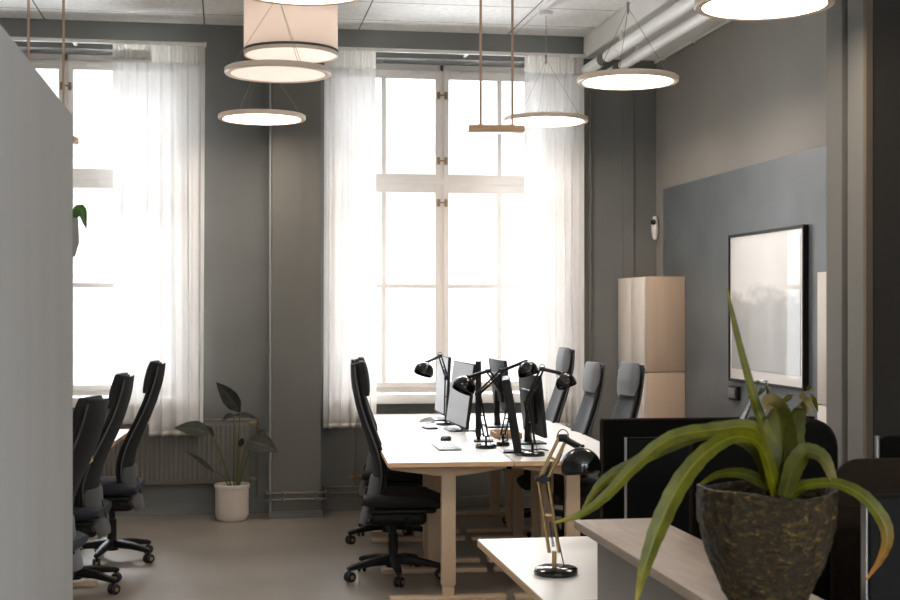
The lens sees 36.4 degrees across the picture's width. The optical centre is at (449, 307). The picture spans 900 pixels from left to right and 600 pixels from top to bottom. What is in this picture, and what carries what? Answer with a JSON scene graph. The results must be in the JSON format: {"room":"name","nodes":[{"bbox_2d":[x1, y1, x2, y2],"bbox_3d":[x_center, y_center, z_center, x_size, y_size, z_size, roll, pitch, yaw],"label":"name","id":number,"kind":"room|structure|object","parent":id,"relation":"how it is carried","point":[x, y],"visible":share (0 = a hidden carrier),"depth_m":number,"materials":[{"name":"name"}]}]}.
{"room":"open-plan office","nodes":[
{"label":"open-plan office","id":0,"kind":"room"},
{"bbox_2d":[271,63,320,510],"bbox_3d":[-1.163,-0.294,10.318,0.361,3.700,0.300,0,0,-9],"label":"pillar","id":1,"kind":"structure","parent":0,"point":[295,148],"depth_m":10.17,"materials":[{"name":"grey paint"}]},
{"bbox_2d":[269,83,270,518],"bbox_3d":[-1.330,-0.289,10.137,0.025,3.690,0.033,0,0,-9],"label":"riser pipe","id":2,"kind":"object","parent":1,"relation":"attached to","point":[269,83],"visible":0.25,"depth_m":10.13,"materials":[{"name":"grey metal"}]},
{"bbox_2d":[270,510,322,517],"bbox_3d":[-1.139,1.531,10.167,0.389,0.050,0.025,0,0,-9],"label":"trim","id":3,"kind":"structure","parent":1,"relation":"attached to","point":[309,513],"depth_m":10.15,"materials":[{"name":"grey paint"}]},
{"bbox_2d":[264,492,358,501],"bbox_3d":[-0.885,1.416,10.309,1.015,0.024,0.307,0,0,-9],"label":"pipe","id":4,"kind":"object","parent":1,"relation":"attached to","point":[327,493],"visible":0.88,"depth_m":10.14,"materials":[{"name":"grey metal"}]},
{"bbox_2d":[264,485,359,494],"bbox_3d":[-0.885,1.368,10.309,1.015,0.024,0.307,0,0,-9],"label":"pipe","id":5,"kind":"object","parent":1,"relation":"attached to","point":[357,486],"visible":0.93,"depth_m":10.14,"materials":[{"name":"grey metal"}]},
{"bbox_2d":[349,428,361,485],"bbox_3d":[-0.722,1.128,10.481,0.100,0.480,0.026,0,0,-9],"label":"pipe","id":6,"kind":"object","parent":5,"relation":"attached to","point":[355,476],"visible":0.77,"depth_m":10.47,"materials":[{"name":"grey metal"}]},
{"bbox_2d":[0,0,631,36],"bbox_3d":[-0.580,-2.194,4.161,9.400,0.100,13.600,0,0,-9],"label":"ceiling","id":7,"kind":"structure","parent":0,"point":[575,18],"depth_m":9.94,"materials":[{"name":"white paint"}]},
{"bbox_2d":[27,0,78,144],"bbox_3d":[-2.218,-1.520,7.500,0.347,1.248,0.100,0,0,-1],"label":"lamp","id":8,"kind":"object","parent":7,"relation":"hanging from","point":[75,139],"visible":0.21,"depth_m":7.50,"materials":[{"name":"brown wood"}]},
{"bbox_2d":[218,83,305,124],"bbox_3d":[-1.297,-1.721,9.450,0.600,0.846,0.600,0,0,-34],"label":"pendant lamp","id":9,"kind":"object","parent":7,"relation":"hanging from","point":[238,116],"visible":0.92,"depth_m":9.36,"materials":[{"name":"beige"}]},
{"bbox_2d":[223,114,299,123],"bbox_3d":[-1.297,-1.306,9.450,0.532,0.008,0.532,0,0,-34],"label":"diffuser","id":10,"kind":"object","parent":9,"relation":"attached to","point":[229,118],"depth_m":9.41,"materials":[{"name":"white plastic"}]},
{"bbox_2d":[224,4,330,82],"bbox_3d":[-0.973,-1.732,7.750,0.600,0.825,0.600,0,0,29],"label":"pendant lamp","id":11,"kind":"object","parent":7,"relation":"hanging from","point":[269,70],"visible":0.98,"depth_m":7.66,"materials":[{"name":"beige plastic"}]},
{"bbox_2d":[231,66,324,81],"bbox_3d":[-0.973,-1.327,7.750,0.532,0.008,0.532,0,0,29],"label":"diffuser","id":12,"kind":"object","parent":11,"relation":"attached to","point":[246,73],"depth_m":7.73,"materials":[{"name":"white plastic"}]},
{"bbox_2d":[243,0,337,62],"bbox_3d":[-0.998,-1.863,8.600,0.592,0.562,0.592,0,0,-9],"label":"lamp","id":13,"kind":"object","parent":7,"relation":"hanging from","point":[313,29],"visible":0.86,"depth_m":8.37,"materials":[{"name":"fabric"}]},
{"bbox_2d":[246,47,335,62],"bbox_3d":[-0.998,-1.590,8.600,0.562,0.008,0.562,0,0,-9],"label":"diffuser","id":14,"kind":"object","parent":13,"relation":"attached to","point":[307,54],"depth_m":8.54,"materials":[{"name":"white plastic"}]},
{"bbox_2d":[254,0,360,5],"bbox_3d":[-0.617,-1.738,5.750,0.600,0.813,0.600,0,0,6],"label":"pendant lamp","id":15,"kind":"object","parent":7,"relation":"hanging from","point":[279,2],"visible":1,"depth_m":5.99,"materials":[{"name":"beige plastic"}]},
{"bbox_2d":[267,0,347,3],"bbox_3d":[-0.617,-1.339,5.750,0.532,0.008,0.532,0,0,6],"label":"diffuser","id":16,"kind":"object","parent":15,"relation":"attached to","point":[268,1],"depth_m":5.97,"materials":[{"name":"white plastic"}]},
{"bbox_2d":[466,0,524,133],"bbox_3d":[0.266,-1.583,8.000,0.337,1.123,0.100,0,0,-1],"label":"lamp","id":17,"kind":"object","parent":7,"relation":"hanging from","point":[480,128],"visible":1,"depth_m":7.99,"materials":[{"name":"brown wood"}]},
{"bbox_2d":[466,131,522,133],"bbox_3d":[0.261,-1.025,8.000,0.327,0.007,0.080,0,0,-1],"label":"diffuser","id":18,"kind":"object","parent":17,"relation":"attached to","point":[468,132],"depth_m":7.97,"materials":[{"name":"white plastic"}]},
{"bbox_2d":[516,0,557,32],"bbox_3d":[0.677,-2.124,9.636,0.036,0.040,2.200,0,0,-9],"label":"ceiling track","id":19,"kind":"object","parent":7,"relation":"attached to","point":[548,3],"visible":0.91,"depth_m":9.58,"materials":[{"name":"white metal"}]},
{"bbox_2d":[504,10,587,127],"bbox_3d":[0.681,-1.711,9.720,0.600,0.786,0.600,0,0,-15],"label":"pendant lamp","id":20,"kind":"object","parent":19,"relation":"hanging from","point":[538,119],"visible":0.94,"depth_m":9.66,"materials":[{"name":"beige"}]},
{"bbox_2d":[509,117,582,126],"bbox_3d":[0.681,-1.326,9.720,0.532,0.008,0.532,0,0,-15],"label":"diffuser","id":21,"kind":"object","parent":20,"relation":"attached to","point":[527,121],"depth_m":9.71,"materials":[{"name":"white plastic"}]},
{"bbox_2d":[577,2,678,90],"bbox_3d":[1.058,-1.741,8.140,0.600,0.805,0.600,0,0,-12],"label":"pendant lamp","id":22,"kind":"object","parent":7,"relation":"hanging from","point":[619,79],"visible":1,"depth_m":8.06,"materials":[{"name":"beige plastic"}]},
{"bbox_2d":[583,75,672,88],"bbox_3d":[1.058,-1.347,8.140,0.532,0.008,0.532,0,0,-12],"label":"diffuser","id":23,"kind":"object","parent":22,"relation":"attached to","point":[589,81],"depth_m":8.12,"materials":[{"name":"white plastic"}]},
{"bbox_2d":[584,0,725,60],"bbox_3d":[1.795,-2.057,8.157,0.600,0.175,5.520,0,0,-9],"label":"beam","id":24,"kind":"structure","parent":7,"relation":"attached to","point":[600,39],"depth_m":9.86,"materials":[{"name":"white paint"}]},
{"bbox_2d":[581,0,694,73],"bbox_3d":[1.481,-1.885,8.091,0.094,0.168,5.290,0,0,-9],"label":"ceiling pipe","id":25,"kind":"object","parent":24,"relation":"hanging from","point":[681,7],"visible":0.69,"depth_m":9.18,"materials":[{"name":"white metal"}]},
{"bbox_2d":[607,13,710,69],"bbox_3d":[1.595,-1.857,8.109,0.082,0.224,5.290,0,0,-9],"label":"ceiling pipe","id":26,"kind":"object","parent":24,"relation":"hanging from","point":[694,21],"visible":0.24,"depth_m":9.10,"materials":[{"name":"white metal"}]},
{"bbox_2d":[694,0,835,20],"bbox_3d":[1.366,-1.727,5.960,0.600,0.833,0.600,0,0,23],"label":"pendant lamp","id":27,"kind":"object","parent":7,"relation":"hanging from","point":[737,10],"visible":1,"depth_m":6.01,"materials":[{"name":"beige plastic"}]},
{"bbox_2d":[73,506,562,599],"bbox_3d":[-0.580,1.606,4.161,9.400,0.100,13.600,0,0,-9],"label":"floor","id":28,"kind":"structure","parent":0,"point":[197,556],"depth_m":8.34,"materials":[{"name":"concrete"}]},
{"bbox_2d":[0,25,72,599],"bbox_3d":[-0.733,0.537,1.967,0.069,2.037,2.920,0,0,-9],"label":"divider","id":29,"kind":"object","parent":28,"relation":"on","point":[36,128],"visible":1,"depth_m":2.75,"materials":[{"name":"grey fabric"}]},
{"bbox_2d":[73,204,86,256],"bbox_3d":[-0.963,-0.271,3.430,0.075,0.284,0.078,0,0,36],"label":"plant","id":30,"kind":"object","parent":29,"relation":"hanging from","point":[80,210],"visible":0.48,"depth_m":3.44,"materials":[{"name":"green plant"}]},
{"bbox_2d":[73,456,97,586],"bbox_3d":[-2.235,1.179,7.157,0.660,0.753,1.270,0,0,-6],"label":"desk","id":31,"kind":"object","parent":28,"relation":"on","point":[76,583],"visible":0.06,"depth_m":7.63,"materials":[{"name":"beige wood"}]},
{"bbox_2d":[73,395,108,572],"bbox_3d":[-1.969,0.989,6.585,0.624,1.129,0.575,0,0,8],"label":"office chair","id":32,"kind":"object","parent":28,"relation":"on","point":[89,414],"visible":0.34,"depth_m":6.52,"materials":[{"name":"black fabric"}]},
{"bbox_2d":[73,373,133,594],"bbox_3d":[-2.062,0.958,7.548,0.624,1.192,0.575,0,0,-3],"label":"office chair","id":33,"kind":"object","parent":28,"relation":"on","point":[90,509],"visible":0.64,"depth_m":7.46,"materials":[{"name":"black fabric"}]},
{"bbox_2d":[111,429,128,447],"bbox_3d":[-2.370,1.179,8.423,0.660,0.753,1.270,0,0,-6],"label":"desk","id":34,"kind":"object","parent":28,"relation":"on","point":[122,433],"visible":0.02,"depth_m":8.66,"materials":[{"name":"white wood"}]},
{"bbox_2d":[75,360,165,564],"bbox_3d":[-2.074,0.941,8.448,0.624,1.225,0.575,0,0,-4],"label":"office chair","id":35,"kind":"object","parent":28,"relation":"on","point":[123,490],"visible":0.84,"depth_m":8.36,"materials":[{"name":"black fabric"}]},
{"bbox_2d":[175,382,277,521],"bbox_3d":[-1.628,1.047,10.059,0.758,1.018,0.265,0,0,1],"label":"potted plant","id":36,"kind":"object","parent":28,"relation":"on","point":[231,498],"visible":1,"depth_m":9.98,"materials":[{"name":"green plant"}]},
{"bbox_2d":[345,357,422,543],"bbox_3d":[-0.411,0.943,9.127,0.582,1.224,0.568,0,0,-7],"label":"office chair","id":37,"kind":"object","parent":28,"relation":"on","point":[394,478],"visible":0.41,"depth_m":9.01,"materials":[{"name":"black fabric"}]},
{"bbox_2d":[344,360,440,587],"bbox_3d":[-0.324,0.931,7.875,0.582,1.250,0.568,0,0,-7],"label":"office chair","id":38,"kind":"object","parent":28,"relation":"on","point":[382,504],"visible":0.98,"depth_m":7.77,"materials":[{"name":"black fabric"}]},
{"bbox_2d":[370,414,459,534],"bbox_3d":[-0.285,1.179,9.849,0.660,0.753,1.088,0,0,-6],"label":"desk","id":39,"kind":"object","parent":28,"relation":"on","point":[382,420],"visible":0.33,"depth_m":9.69,"materials":[{"name":"white laminate"}]},
{"bbox_2d":[419,416,434,422],"bbox_3d":[-0.161,0.780,9.600,0.116,0.042,0.064,0,0,-32],"label":"mouse","id":40,"kind":"object","parent":39,"relation":"on","point":[426,418],"visible":1,"depth_m":9.57,"materials":[{"name":"plastic"}]},
{"bbox_2d":[414,352,453,425],"bbox_3d":[-0.103,0.552,9.361,0.331,0.501,0.140,0,0,-38],"label":"desk lamp","id":41,"kind":"object","parent":39,"relation":"on","point":[424,369],"visible":0.98,"depth_m":9.36,"materials":[{"name":"black metal"}]},
{"bbox_2d":[432,355,450,420],"bbox_3d":[-0.032,0.573,9.855,0.200,0.460,0.500,0,0,-9],"label":"monitor","id":42,"kind":"object","parent":39,"relation":"on","point":[439,398],"visible":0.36,"depth_m":9.82,"materials":[{"name":"black plastic"}]},
{"bbox_2d":[372,426,481,562],"bbox_3d":[-0.168,1.179,8.763,0.660,0.753,1.088,0,0,-6],"label":"desk","id":43,"kind":"object","parent":28,"relation":"on","point":[392,433],"visible":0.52,"depth_m":8.70,"materials":[{"name":"white laminate"}]},
{"bbox_2d":[421,426,437,429],"bbox_3d":[-0.135,0.797,9.118,0.080,0.013,0.150,0,0,-15],"label":"phone","id":44,"kind":"object","parent":43,"relation":"on","point":[424,427],"visible":1,"depth_m":9.06,"materials":[{"name":"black plastic"}]},
{"bbox_2d":[443,360,474,431],"bbox_3d":[0.075,0.579,9.006,0.200,0.447,0.660,0,0,-11],"label":"monitor","id":45,"kind":"object","parent":43,"relation":"on","point":[459,404],"visible":0.77,"depth_m":8.95,"materials":[{"name":"black plastic"}]},
{"bbox_2d":[381,441,513,599],"bbox_3d":[-0.052,1.179,7.677,0.660,0.753,1.088,0,0,-6],"label":"desk","id":46,"kind":"object","parent":28,"relation":"on","point":[441,468],"visible":0.92,"depth_m":7.26,"materials":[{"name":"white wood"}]},
{"bbox_2d":[440,435,450,440],"bbox_3d":[-0.025,0.780,8.159,0.064,0.042,0.116,0,0,12],"label":"mouse","id":47,"kind":"object","parent":46,"relation":"on","point":[446,437],"visible":0.77,"depth_m":8.12,"materials":[{"name":"black plastic"}]},
{"bbox_2d":[431,441,461,450],"bbox_3d":[-0.023,0.794,7.900,0.130,0.018,0.400,0,0,-7],"label":"keyboard","id":48,"kind":"object","parent":46,"relation":"on","point":[443,445],"visible":1,"depth_m":7.81,"materials":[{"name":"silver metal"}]},
{"bbox_2d":[473,359,492,441],"bbox_3d":[0.202,0.558,8.249,0.120,0.490,0.460,0,0,1],"label":"monitor","id":49,"kind":"object","parent":46,"relation":"on","point":[477,361],"visible":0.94,"depth_m":8.02,"materials":[{"name":"black plastic"}]},
{"bbox_2d":[474,360,537,448],"bbox_3d":[0.324,0.547,7.791,0.395,0.512,0.124,0,0,30],"label":"desk lamp","id":50,"kind":"object","parent":46,"relation":"on","point":[526,368],"visible":0.99,"depth_m":7.81,"materials":[{"name":"black metal"}]},
{"bbox_2d":[456,413,561,532],"bbox_3d":[0.382,1.179,9.920,0.672,0.753,1.088,0,0,-6],"label":"desk","id":51,"kind":"object","parent":28,"relation":"on","point":[495,475],"visible":0.3,"depth_m":9.87,"materials":[{"name":"white laminate"}]},
{"bbox_2d":[469,425,594,561],"bbox_3d":[0.498,1.179,8.835,0.672,0.753,1.088,0,0,-6],"label":"desk","id":52,"kind":"object","parent":28,"relation":"on","point":[552,430],"visible":0.3,"depth_m":9.13,"materials":[{"name":"white laminate"}]},
{"bbox_2d":[484,357,509,427],"bbox_3d":[0.334,0.574,9.295,0.200,0.458,0.540,0,0,-9],"label":"monitor","id":53,"kind":"object","parent":52,"relation":"on","point":[494,363],"visible":0.58,"depth_m":9.27,"materials":[{"name":"black plastic"}]},
{"bbox_2d":[490,429,521,438],"bbox_3d":[0.349,0.785,8.550,0.170,0.035,0.240,0,0,-6],"label":"desk tray","id":54,"kind":"object","parent":52,"relation":"on","point":[495,433],"visible":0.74,"depth_m":8.45,"materials":[{"name":"brown wood"}]},
{"bbox_2d":[477,536,596,599],"bbox_3d":[0.507,1.179,4.309,0.670,0.753,1.020,0,0,-9],"label":"desk","id":55,"kind":"object","parent":28,"relation":"on","point":[518,558],"visible":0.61,"depth_m":4.32,"materials":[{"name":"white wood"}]},
{"bbox_2d":[534,429,600,577],"bbox_3d":[0.348,0.583,4.094,0.135,0.440,0.237,0,0,-33],"label":"desk lamp","id":56,"kind":"object","parent":55,"relation":"on","point":[580,460],"visible":1,"depth_m":4.11,"materials":[{"name":"black metal"}]},
{"bbox_2d":[502,347,574,528],"bbox_3d":[0.647,0.918,9.706,0.581,1.274,0.578,0,0,-8],"label":"office chair","id":57,"kind":"object","parent":28,"relation":"on","point":[565,359],"visible":0.32,"depth_m":9.64,"materials":[{"name":"grey fabric"}]},
{"bbox_2d":[488,440,599,599],"bbox_3d":[0.615,1.179,7.749,0.672,0.753,1.088,0,0,-6],"label":"desk","id":58,"kind":"object","parent":28,"relation":"on","point":[572,482],"visible":0.23,"depth_m":7.35,"materials":[{"name":"white laminate"}]},
{"bbox_2d":[452,366,509,446],"bbox_3d":[0.189,0.569,7.872,0.399,0.468,0.134,0,0,-33],"label":"desk lamp","id":59,"kind":"object","parent":58,"relation":"on","point":[465,385],"visible":0.88,"depth_m":7.85,"materials":[{"name":"black metal"}]},
{"bbox_2d":[502,376,521,452],"bbox_3d":[0.343,0.594,7.626,0.108,0.417,0.420,0,0,3],"label":"monitor","id":60,"kind":"object","parent":58,"relation":"on","point":[506,382],"visible":0.93,"depth_m":7.42,"materials":[{"name":"black plastic"}]},
{"bbox_2d":[518,374,546,444],"bbox_3d":[0.476,0.596,8.145,0.160,0.414,0.560,0,0,-9],"label":"monitor","id":61,"kind":"object","parent":58,"relation":"on","point":[525,383],"visible":0.67,"depth_m":8.01,"materials":[{"name":"black plastic"}]},
{"bbox_2d":[522,448,548,450],"bbox_3d":[0.474,0.798,7.725,0.169,0.007,0.069,0,0,9],"label":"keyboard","id":62,"kind":"object","parent":58,"relation":"on","point":[538,448],"visible":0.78,"depth_m":7.70,"materials":[{"name":"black plastic"}]},
{"bbox_2d":[520,364,576,456],"bbox_3d":[0.531,0.553,7.421,0.310,0.499,0.137,0,0,20],"label":"desk lamp","id":63,"kind":"object","parent":58,"relation":"on","point":[565,380],"visible":1,"depth_m":7.44,"materials":[{"name":"black metal"}]},
{"bbox_2d":[517,361,604,537],"bbox_3d":[0.758,0.953,8.806,0.581,1.206,0.578,0,0,-10],"label":"office chair","id":64,"kind":"object","parent":28,"relation":"on","point":[594,372],"visible":0.33,"depth_m":8.75,"materials":[{"name":"grey fabric"}]},
{"bbox_2d":[553,362,644,519],"bbox_3d":[0.911,0.940,8.107,0.581,1.231,0.578,0,0,-15],"label":"office chair","id":65,"kind":"object","parent":28,"relation":"on","point":[630,379],"visible":0.3,"depth_m":8.07,"materials":[{"name":"grey fabric"}]},
{"bbox_2d":[618,276,684,417],"bbox_3d":[1.542,0.661,10.533,0.315,1.790,0.690,0,0,-9],"label":"tall cabinet","id":66,"kind":"object","parent":28,"relation":"on","point":[651,310],"visible":0.44,"depth_m":10.20,"materials":[{"name":"brown wood"}]},
{"bbox_2d":[574,518,822,599],"bbox_3d":[0.711,1.081,2.503,0.246,0.950,2.910,0,0,-9],"label":"cabinet","id":67,"kind":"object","parent":28,"relation":"on","point":[681,569],"depth_m":3.46,"materials":[{"name":"brown wood"}]},
{"bbox_2d":[553,288,893,599],"bbox_3d":[0.516,0.282,2.774,0.666,0.648,0.340,0,0,-9],"label":"potted plant","id":68,"kind":"object","parent":67,"relation":"on","point":[768,534],"visible":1,"depth_m":2.73,"materials":[{"name":"green plant"}]},
{"bbox_2d":[689,419,837,599],"bbox_3d":[0.822,0.930,4.002,0.582,1.251,0.580,0,0,-9],"label":"upholstered chair","id":69,"kind":"object","parent":28,"relation":"on","point":[818,432],"visible":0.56,"depth_m":3.72,"materials":[{"name":"black fabric"}]},
{"bbox_2d":[817,272,825,422],"bbox_3d":[2.121,0.683,6.997,0.315,1.745,0.455,0,0,-9],"label":"tall cabinet","id":70,"kind":"object","parent":28,"relation":"on","point":[821,276],"visible":0.17,"depth_m":7.14,"materials":[{"name":"brown wood"}]},
{"bbox_2d":[874,435,899,457],"bbox_3d":[1.759,1.009,5.192,0.520,1.096,0.540,0,0,-9],"label":"monitor","id":71,"kind":"object","parent":28,"relation":"on","point":[888,446],"visible":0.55,"depth_m":4.95,"materials":[{"name":"black plastic"}]},
{"bbox_3d":[1.173,1.179,4.418,0.670,0.753,1.020,0,0,-9],"label":"desk","id":72,"kind":"object","parent":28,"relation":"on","visible":0},
{"bbox_2d":[624,437,688,533],"bbox_3d":[0.839,0.615,4.576,0.542,0.377,0.160,0,0,-9],"label":"monitor","id":73,"kind":"object","parent":72,"relation":"on","point":[643,492],"visible":0.19,"depth_m":4.50,"materials":[{"name":"black plastic"}]},
{"bbox_2d":[600,416,814,518],"bbox_3d":[0.930,0.664,4.895,0.793,0.543,0.080,0,0,-9],"label":"screen","id":74,"kind":"object","parent":72,"relation":"attached to","point":[613,431],"visible":0.18,"depth_m":4.84,"materials":[{"name":"black fabric"}]},
{"bbox_2d":[740,380,817,418],"bbox_3d":[1.144,0.528,4.799,0.283,0.550,0.176,0,0,-9],"label":"potted plant","id":75,"kind":"object","parent":72,"relation":"on","point":[788,397],"visible":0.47,"depth_m":4.79,"materials":[{"name":"green plant"}]},
{"bbox_3d":[1.288,1.179,2.687,0.670,0.753,1.020,0,0,-9],"label":"desk","id":76,"kind":"object","parent":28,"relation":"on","visible":0},
{"bbox_2d":[830,458,899,599],"bbox_3d":[1.279,0.653,3.202,0.800,0.606,0.090,0,0,-9],"label":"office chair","id":77,"kind":"object","parent":76,"relation":"attached to","point":[875,475],"visible":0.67,"depth_m":3.15,"materials":[{"name":"brown fabric"}]},
{"bbox_2d":[861,494,899,599],"bbox_3d":[1.119,0.595,2.909,0.542,0.416,0.160,0,0,-9],"label":"monitor","id":78,"kind":"object","parent":76,"relation":"on","point":[884,583],"visible":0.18,"depth_m":2.83,"materials":[{"name":"black plastic"}]},
{"bbox_2d":[0,18,655,502],"bbox_3d":[-2.226,-0.294,10.498,8.200,3.700,0.400,0,0,-9],"label":"wall","id":79,"kind":"structure","parent":0,"point":[236,184],"depth_m":10.43,"materials":[{"name":"grey paint"}]},
{"bbox_2d":[11,37,206,407],"bbox_3d":[-2.897,-0.621,10.264,2.120,2.713,0.526,0,0,-9],"label":"window","id":80,"kind":"structure","parent":79,"relation":"in","point":[82,178],"depth_m":10.45,"materials":[{"name":"white paint"}]},
{"bbox_2d":[113,41,204,435],"bbox_3d":[-2.152,-0.509,10.137,0.671,2.910,0.085,0,0,-11],"label":"sheer curtain","id":81,"kind":"object","parent":80,"relation":"hanging from","point":[159,104],"visible":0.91,"depth_m":10.13,"materials":[{"name":"white fabric"}]},
{"bbox_2d":[101,419,258,495],"bbox_3d":[-2.112,1.129,10.258,1.346,0.582,0.106,0,0,-9],"label":"radiator","id":82,"kind":"object","parent":79,"relation":"attached to","point":[160,460],"visible":0.56,"depth_m":10.24,"materials":[{"name":"grey metal"}]},
{"bbox_2d":[104,419,249,422],"bbox_3d":[-2.144,0.846,10.246,1.280,0.016,0.080,0,0,-9],"label":"grille","id":83,"kind":"object","parent":82,"relation":"attached to","point":[204,420],"depth_m":10.29,"materials":[{"name":"grey metal"}]},
{"bbox_2d":[107,495,560,515],"bbox_3d":[-2.246,1.511,10.283,7.890,0.090,0.018,0,0,-9],"label":"baseboard","id":84,"kind":"structure","parent":79,"relation":"attached to","point":[184,508],"depth_m":10.40,"materials":[{"name":"grey paint"}]},
{"bbox_2d":[338,47,585,403],"bbox_3d":[0.000,-0.621,10.738,2.060,2.713,0.526,0,0,-9],"label":"window","id":85,"kind":"structure","parent":79,"relation":"in","point":[441,183],"depth_m":10.90,"materials":[{"name":"white paint"}]},
{"bbox_2d":[323,48,375,427],"bbox_3d":[-0.758,-0.529,10.363,0.402,2.870,0.089,0,0,-9],"label":"sheer curtain","id":86,"kind":"object","parent":85,"relation":"hanging from","point":[350,89],"visible":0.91,"depth_m":10.37,"materials":[{"name":"white fabric"}]},
{"bbox_2d":[524,54,583,427],"bbox_3d":[0.809,-0.519,10.617,0.472,2.890,0.096,0,0,-9],"label":"sheer curtain","id":87,"kind":"object","parent":85,"relation":"hanging from","point":[553,157],"visible":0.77,"depth_m":10.61,"materials":[{"name":"white fabric"}]},
{"bbox_2d":[584,61,586,391],"bbox_3d":[1.058,-0.194,10.804,0.034,3.500,0.048,0,0,-9],"label":"riser pipe","id":88,"kind":"object","parent":79,"relation":"attached to","point":[585,161],"visible":0.31,"depth_m":10.79,"materials":[{"name":"grey metal"}]},
{"bbox_2d":[588,61,592,476],"bbox_3d":[1.108,-0.194,10.812,0.034,3.500,0.048,0,0,-9],"label":"riser pipe","id":89,"kind":"object","parent":79,"relation":"attached to","point":[590,162],"visible":0.66,"depth_m":10.79,"materials":[{"name":"grey metal"}]},
{"bbox_2d":[623,65,633,277],"bbox_3d":[1.417,-0.206,10.882,0.085,3.525,0.020,0,0,-9],"label":"trim","id":90,"kind":"structure","parent":79,"relation":"attached to","point":[628,96],"depth_m":10.87,"materials":[{"name":"grey paint"}]},
{"bbox_2d":[656,10,825,276],"bbox_3d":[2.083,-0.294,8.873,0.200,3.700,4.200,0,0,-9],"label":"wall","id":91,"kind":"structure","parent":0,"point":[746,93],"depth_m":9.14,"materials":[{"name":"beige paint"}]},
{"bbox_2d":[651,216,658,239],"bbox_3d":[1.623,-0.634,10.853,0.066,0.184,0.057,0,0,-38],"label":"security camera","id":92,"kind":"object","parent":91,"relation":"attached to","point":[654,222],"visible":1,"depth_m":10.83,"materials":[{"name":"white plastic"}]},
{"bbox_2d":[654,20,734,63],"bbox_3d":[1.969,-1.954,8.855,0.029,0.029,4.180,0,0,-9],"label":"trim","id":93,"kind":"structure","parent":91,"relation":"attached to","point":[694,40],"depth_m":10.01,"materials":[{"name":"white paint"}]},
{"bbox_2d":[663,145,825,418],"bbox_3d":[1.997,0.312,8.758,0.008,2.487,4.000,0,0,-9],"label":"wall panel","id":94,"kind":"object","parent":91,"relation":"attached to","point":[699,216],"visible":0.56,"depth_m":9.43,"materials":[{"name":"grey paint"}]},
{"bbox_2d":[728,385,739,400],"bbox_3d":[1.904,0.570,9.188,0.036,0.096,0.150,0,0,-9],"label":"wall switch","id":95,"kind":"object","parent":94,"relation":"attached to","point":[733,391],"visible":1,"depth_m":9.15,"materials":[{"name":"black plastic"}]},
{"bbox_2d":[728,224,808,390],"bbox_3d":[1.993,-0.001,8.651,0.035,0.980,1.220,0,0,-9],"label":"framed print","id":96,"kind":"object","parent":94,"relation":"attached to","point":[768,270],"visible":0.92,"depth_m":8.52,"materials":[{"name":"black plastic"}]},
{"bbox_2d":[873,0,899,457],"bbox_3d":[2.829,-0.294,6.655,1.865,3.700,0.420,0,0,-9],"label":"wall","id":97,"kind":"structure","parent":0,"point":[886,13],"depth_m":6.31,"materials":[{"name":"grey paint"}]},
{"bbox_2d":[826,0,847,467],"bbox_3d":[1.894,-0.294,6.628,0.080,3.700,0.171,0,0,-9],"label":"trim","id":98,"kind":"structure","parent":97,"relation":"attached to","point":[836,15],"depth_m":6.59,"materials":[{"name":"grey paint"}]},
{"bbox_2d":[848,0,862,460],"bbox_3d":[1.931,-0.294,6.402,0.080,3.700,0.162,0,0,-9],"label":"trim","id":99,"kind":"structure","parent":97,"relation":"attached to","point":[855,7],"depth_m":6.40,"materials":[{"name":"grey paint"}]},
{"bbox_2d":[863,0,872,458],"bbox_3d":[1.924,-0.294,6.304,0.035,3.700,0.030,0,0,-9],"label":"trim","id":100,"kind":"structure","parent":97,"relation":"attached to","point":[867,4],"depth_m":6.29,"materials":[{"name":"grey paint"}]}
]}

